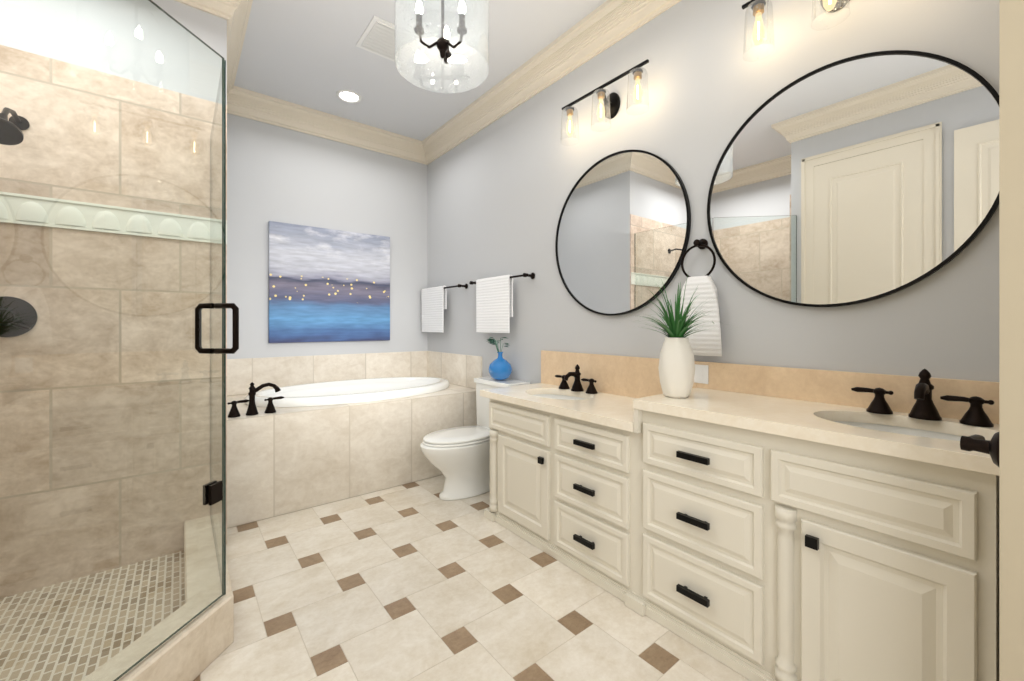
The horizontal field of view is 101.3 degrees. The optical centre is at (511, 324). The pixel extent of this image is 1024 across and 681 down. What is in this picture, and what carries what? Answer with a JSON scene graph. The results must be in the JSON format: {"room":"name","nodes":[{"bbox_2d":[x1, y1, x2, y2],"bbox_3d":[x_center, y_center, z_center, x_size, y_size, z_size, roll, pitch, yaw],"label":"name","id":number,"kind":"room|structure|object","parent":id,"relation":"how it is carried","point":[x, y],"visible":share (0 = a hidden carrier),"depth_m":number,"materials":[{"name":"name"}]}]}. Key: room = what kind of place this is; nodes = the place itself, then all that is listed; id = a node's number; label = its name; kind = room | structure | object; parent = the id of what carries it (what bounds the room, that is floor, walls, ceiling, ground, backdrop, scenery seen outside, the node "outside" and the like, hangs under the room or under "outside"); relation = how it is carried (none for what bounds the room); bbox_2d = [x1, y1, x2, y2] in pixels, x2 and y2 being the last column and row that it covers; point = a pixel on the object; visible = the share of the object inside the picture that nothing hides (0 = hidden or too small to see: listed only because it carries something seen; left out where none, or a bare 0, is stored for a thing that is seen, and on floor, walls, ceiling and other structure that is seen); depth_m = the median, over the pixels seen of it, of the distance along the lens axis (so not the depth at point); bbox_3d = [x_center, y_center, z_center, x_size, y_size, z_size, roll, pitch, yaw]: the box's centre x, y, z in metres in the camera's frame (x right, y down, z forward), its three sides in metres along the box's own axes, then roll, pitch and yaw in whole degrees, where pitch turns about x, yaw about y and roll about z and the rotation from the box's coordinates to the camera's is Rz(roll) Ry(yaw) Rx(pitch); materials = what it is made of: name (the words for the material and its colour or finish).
{"room":"bathroom","nodes":[
{"label":"bathroom","id":0,"kind":"room"},
{"bbox_2d":[0,0,226,104],"bbox_3d":[-2.617,-0.325,2.329,1.620,3.050,1.340,0,0,-38],"label":"wall","id":1,"kind":"structure","parent":0,"point":[209,29],"depth_m":2.06,"materials":[{"name":"grey paint"}]},
{"bbox_2d":[0,45,226,597],"bbox_3d":[-2.151,0.000,1.836,1.500,2.400,0.012,0,0,-38],"label":"tiled wall","id":2,"kind":"structure","parent":1,"relation":"attached to","point":[47,465],"depth_m":1.98,"materials":[{"name":"beige tile"}]},
{"bbox_2d":[0,107,29,144],"bbox_3d":[-2.049,-0.813,1.706,0.124,0.195,0.316,0,0,-38],"label":"shower head","id":3,"kind":"object","parent":2,"relation":"attached to","point":[11,124],"depth_m":1.66},
{"bbox_2d":[0,296,37,336],"bbox_3d":[-2.156,-0.035,1.786,0.176,0.176,0.058,0,0,-38],"label":"shower valve","id":4,"kind":"object","parent":2,"relation":"attached to","point":[19,322],"depth_m":1.81,"materials":[{"name":"black metal"}]},
{"bbox_2d":[0,191,226,243],"bbox_3d":[-2.138,-0.505,1.830,1.488,0.130,0.013,0,0,-38],"label":"trim","id":5,"kind":"structure","parent":2,"relation":"attached to","point":[130,219],"depth_m":1.98,"materials":[{"name":"white tile"}]},
{"bbox_2d":[175,0,252,31],"bbox_3d":[-2.069,-1.762,1.831,1.622,0.175,0.122,0,0,-38],"label":"crown molding","id":6,"kind":"structure","parent":1,"relation":"attached to","point":[236,13],"depth_m":2.29,"materials":[{"name":"beige wood"}]},
{"bbox_2d":[227,28,245,107],"bbox_3d":[-1.862,-1.762,2.779,0.122,0.175,1.050,0,0,-38],"label":"crown molding","id":7,"kind":"structure","parent":1,"relation":"attached to","point":[235,39],"depth_m":2.86,"materials":[{"name":"beige wood"}]},
{"bbox_2d":[227,113,426,358],"bbox_3d":[-1.641,-0.325,3.877,1.830,3.050,0.120,0,0,-38],"label":"wall","id":8,"kind":"structure","parent":0,"point":[280,174],"depth_m":3.71,"materials":[{"name":"grey paint"}]},
{"bbox_2d":[227,367,230,395],"bbox_3d":[-1.992,0.414,2.855,0.012,0.289,0.990,0,0,-38],"label":"wall","id":9,"kind":"structure","parent":8,"relation":"attached to","point":[228,368],"depth_m":3.32,"materials":[{"name":"tile"}]},
{"bbox_2d":[227,88,422,162],"bbox_3d":[-1.625,-1.762,3.736,1.680,0.175,0.122,0,0,-38],"label":"crown molding","id":10,"kind":"structure","parent":8,"relation":"attached to","point":[253,105],"depth_m":3.70,"materials":[{"name":"beige wood"}]},
{"bbox_2d":[227,351,426,395],"bbox_3d":[-1.600,0.414,3.825,1.830,0.289,0.012,0,0,-38],"label":"wall","id":11,"kind":"structure","parent":8,"relation":"attached to","point":[293,370],"depth_m":3.74,"materials":[{"name":"tile"}]},
{"bbox_2d":[268,221,389,342],"bbox_3d":[-1.609,-0.355,3.800,1.035,1.010,0.038,0,0,-38],"label":"picture","id":12,"kind":"object","parent":8,"relation":"attached to","point":[328,285],"visible":0.96,"depth_m":3.74},
{"bbox_2d":[234,0,606,140],"bbox_3d":[-0.550,-1.900,1.286,3.570,0.100,5.540,0,0,-38],"label":"ceiling","id":13,"kind":"structure","parent":0,"point":[309,54],"depth_m":2.90,"materials":[{"name":"white paint"}]},
{"bbox_2d":[336,90,360,102],"bbox_3d":[-1.317,-1.845,3.394,0.190,0.010,0.190,0,0,-38],"label":"recessed light","id":14,"kind":"object","parent":13,"relation":"in","point":[348,96],"visible":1,"depth_m":3.40,"materials":[{"name":"white plastic"}]},
{"bbox_2d":[356,16,425,64],"bbox_3d":[-0.795,-1.839,2.749,0.340,0.020,0.340,0,0,-38],"label":"ceiling vent","id":15,"kind":"object","parent":13,"relation":"in","point":[377,37],"visible":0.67,"depth_m":2.72,"materials":[{"name":"white plastic"}]},
{"bbox_2d":[395,0,488,93],"bbox_3d":[-0.299,-1.480,1.815,0.400,0.739,0.400,0,0,-38],"label":"pendant light","id":16,"kind":"object","parent":13,"relation":"hanging from","point":[442,44],"visible":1,"depth_m":1.81,"materials":[{"name":"clear glass"}]},
{"bbox_2d":[193,475,749,680],"bbox_3d":[-0.550,1.224,1.286,3.330,0.051,5.300,0,0,-38],"label":"floor","id":17,"kind":"structure","parent":0,"point":[420,580],"depth_m":1.78,"materials":[{"name":"tile"}]},
{"bbox_2d":[0,550,184,680],"bbox_3d":[-1.767,1.170,1.293,1.430,0.001,1.340,0,0,-38],"label":"mosaic","id":18,"kind":"object","parent":17,"relation":"on","point":[54,676],"depth_m":1.68},
{"bbox_2d":[81,516,233,680],"bbox_3d":[-1.409,1.109,1.495,0.674,0.177,1.443,0,0,-38],"label":"shower curb","id":19,"kind":"structure","parent":17,"relation":"on","point":[193,649],"depth_m":1.46,"materials":[{"name":"stone"}]},
{"bbox_2d":[0,0,238,680],"bbox_3d":[-1.374,0.009,1.564,0.553,2.018,1.370,0,0,-38],"label":"glass","id":20,"kind":"object","parent":19,"relation":"on","point":[214,494],"visible":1,"depth_m":1.32,"materials":[{"name":"clear glass"}]},
{"bbox_2d":[227,384,476,527],"bbox_3d":[-1.287,0.878,3.429,1.826,0.637,1.018,0,0,-38],"label":"tiled tub surround","id":21,"kind":"structure","parent":17,"relation":"on","point":[282,460],"depth_m":2.83,"materials":[{"name":"tile"}]},
{"bbox_2d":[227,377,449,417],"bbox_3d":[-1.309,0.655,3.424,1.743,0.598,0.935,0,0,-38],"label":"tub","id":22,"kind":"object","parent":21,"relation":"in","point":[341,392],"visible":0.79,"depth_m":3.29,"materials":[{"name":"white ceramic"}]},
{"bbox_2d":[227,382,284,417],"bbox_3d":[-1.606,0.458,2.644,0.310,0.202,0.078,0,0,-38],"label":"faucet","id":23,"kind":"object","parent":22,"relation":"on","point":[252,409],"depth_m":2.61,"materials":[{"name":"black metal"}]},
{"bbox_2d":[420,377,529,499],"bbox_3d":[-0.302,0.808,3.036,0.760,0.777,0.454,0,0,-38],"label":"toilet","id":24,"kind":"object","parent":17,"relation":"on","point":[458,458],"visible":0.71,"depth_m":2.90,"materials":[{"name":"white ceramic"}]},
{"bbox_2d":[487,337,511,380],"bbox_3d":[-0.110,0.254,3.211,0.210,0.329,0.224,0,0,-38],"label":"vase","id":25,"kind":"object","parent":24,"relation":"on","point":[500,368],"visible":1,"depth_m":3.15,"materials":[{"name":"blue glass"}]},
{"bbox_2d":[480,350,998,680],"bbox_3d":[0.678,0.670,1.962,0.558,1.053,2.183,0,0,-38],"label":"bathroom vanity","id":26,"kind":"object","parent":17,"relation":"on","point":[760,523],"visible":0.85,"depth_m":1.42,"materials":[{"name":"beige wood"}]},
{"bbox_2d":[694,364,708,383],"bbox_3d":[0.926,0.240,2.057,0.008,0.090,0.070,0,0,-38],"label":"outlet","id":27,"kind":"object","parent":26,"relation":"attached to","point":[701,376],"depth_m":2.05,"materials":[{"name":"white plastic"}]},
{"bbox_2d":[480,350,998,478],"bbox_3d":[0.682,0.315,1.970,0.542,0.269,2.176,0,0,-38],"label":"countertop","id":28,"kind":"structure","parent":26,"relation":"on","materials":[{"name":"stone"}]},
{"bbox_2d":[617,275,731,397],"bbox_3d":[0.691,0.042,1.802,0.543,0.532,0.603,0,0,-38],"label":"potted plant","id":29,"kind":"object","parent":28,"relation":"on","point":[676,367],"depth_m":1.77,"materials":[{"name":"white ceramic"}]},
{"bbox_2d":[427,0,998,383],"bbox_3d":[0.803,-0.325,2.355,0.120,3.050,5.540,0,0,-38],"label":"wall","id":30,"kind":"structure","parent":0,"point":[499,190],"depth_m":2.11,"materials":[{"name":"grey paint"}]},
{"bbox_2d":[421,284,467,331],"bbox_3d":[-0.669,-0.152,4.040,0.098,0.444,0.771,0,0,-38],"label":"towel rail","id":31,"kind":"object","parent":30,"relation":"attached to","point":[434,302],"visible":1,"depth_m":4.07,"materials":[{"name":"white fabric"}]},
{"bbox_2d":[421,285,446,331],"bbox_3d":[-0.772,-0.151,4.130,0.046,0.442,0.440,0,0,-38],"label":"towel","id":32,"kind":"object","parent":31,"relation":"hanging from","point":[434,299],"depth_m":4.09,"materials":[{"name":"white fabric"}]},
{"bbox_2d":[427,351,481,388],"bbox_3d":[-0.565,0.414,3.982,0.012,0.289,0.990,0,0,-38],"label":"wall","id":33,"kind":"structure","parent":30,"relation":"attached to","point":[451,368],"depth_m":3.92,"materials":[{"name":"tile"}]},
{"bbox_2d":[469,273,534,332],"bbox_3d":[-0.105,-0.162,3.326,0.098,0.444,0.771,0,0,-38],"label":"towel rail","id":34,"kind":"object","parent":30,"relation":"attached to","point":[494,304],"visible":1,"depth_m":3.29,"materials":[{"name":"white fabric"}]},
{"bbox_2d":[476,274,512,332],"bbox_3d":[-0.146,-0.161,3.337,0.046,0.442,0.440,0,0,-38],"label":"towel","id":35,"kind":"object","parent":34,"relation":"hanging from","point":[494,295],"depth_m":3.29,"materials":[{"name":"white fabric"}]},
{"bbox_2d":[419,0,680,164],"bbox_3d":[0.708,-1.762,2.280,0.122,0.175,5.300,0,0,-38],"label":"crown molding","id":36,"kind":"structure","parent":30,"relation":"attached to","point":[605,25],"depth_m":2.85,"materials":[{"name":"beige wood"}]},
{"bbox_2d":[560,59,648,145],"bbox_3d":[0.536,-1.272,2.462,0.163,0.238,0.630,0,0,-38],"label":"sconce","id":37,"kind":"object","parent":30,"relation":"attached to","point":[609,107],"visible":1,"depth_m":2.44,"materials":[{"name":"clear glass"}]},
{"bbox_2d":[555,150,690,315],"bbox_3d":[0.601,-0.535,2.494,0.022,0.958,0.958,0,0,-38],"label":"mirror","id":38,"kind":"object","parent":30,"relation":"attached to","point":[623,233],"visible":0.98,"depth_m":2.43,"materials":[{"name":"clear glass"}]},
{"bbox_2d":[680,239,721,355],"bbox_3d":[0.914,-0.140,2.053,0.076,0.572,0.236,0,0,-38],"label":"towel ring","id":39,"kind":"object","parent":30,"relation":"attached to","point":[706,341],"visible":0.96,"depth_m":2.01,"materials":[{"name":"white fabric"}]},
{"bbox_2d":[680,275,721,355],"bbox_3d":[0.909,-0.045,2.050,0.065,0.382,0.236,0,0,-38],"label":"towel","id":40,"kind":"object","parent":39,"relation":"hanging from","point":[707,342],"depth_m":2.00,"materials":[{"name":"white fabric"}]},
{"bbox_2d":[742,0,774,58],"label":"sconce","id":41,"kind":"object","parent":30,"relation":"attached to","point":[758,32],"depth_m":1.77,"materials":[{"name":"clear glass"}]},
{"bbox_2d":[811,0,849,24],"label":"sconce","id":42,"kind":"object","parent":30,"relation":"attached to","point":[833,6],"depth_m":1.59,"materials":[{"name":"glass"}]},
{"bbox_2d":[707,50,998,306],"bbox_3d":[1.251,-0.550,1.670,0.022,0.958,0.958,0,0,-38],"label":"mirror","id":43,"kind":"object","parent":30,"relation":"attached to","point":[861,178],"visible":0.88,"depth_m":1.59,"materials":[{"name":"clear glass"}]},
{"bbox_2d":[960,0,1023,680],"bbox_3d":[1.250,-0.023,1.008,0.790,2.430,0.186,0,0,-38],"label":"entry door","id":44,"kind":"structure","parent":30,"relation":"in","point":[1003,447],"depth_m":0.78,"materials":[{"name":"beige wood"}]}
]}

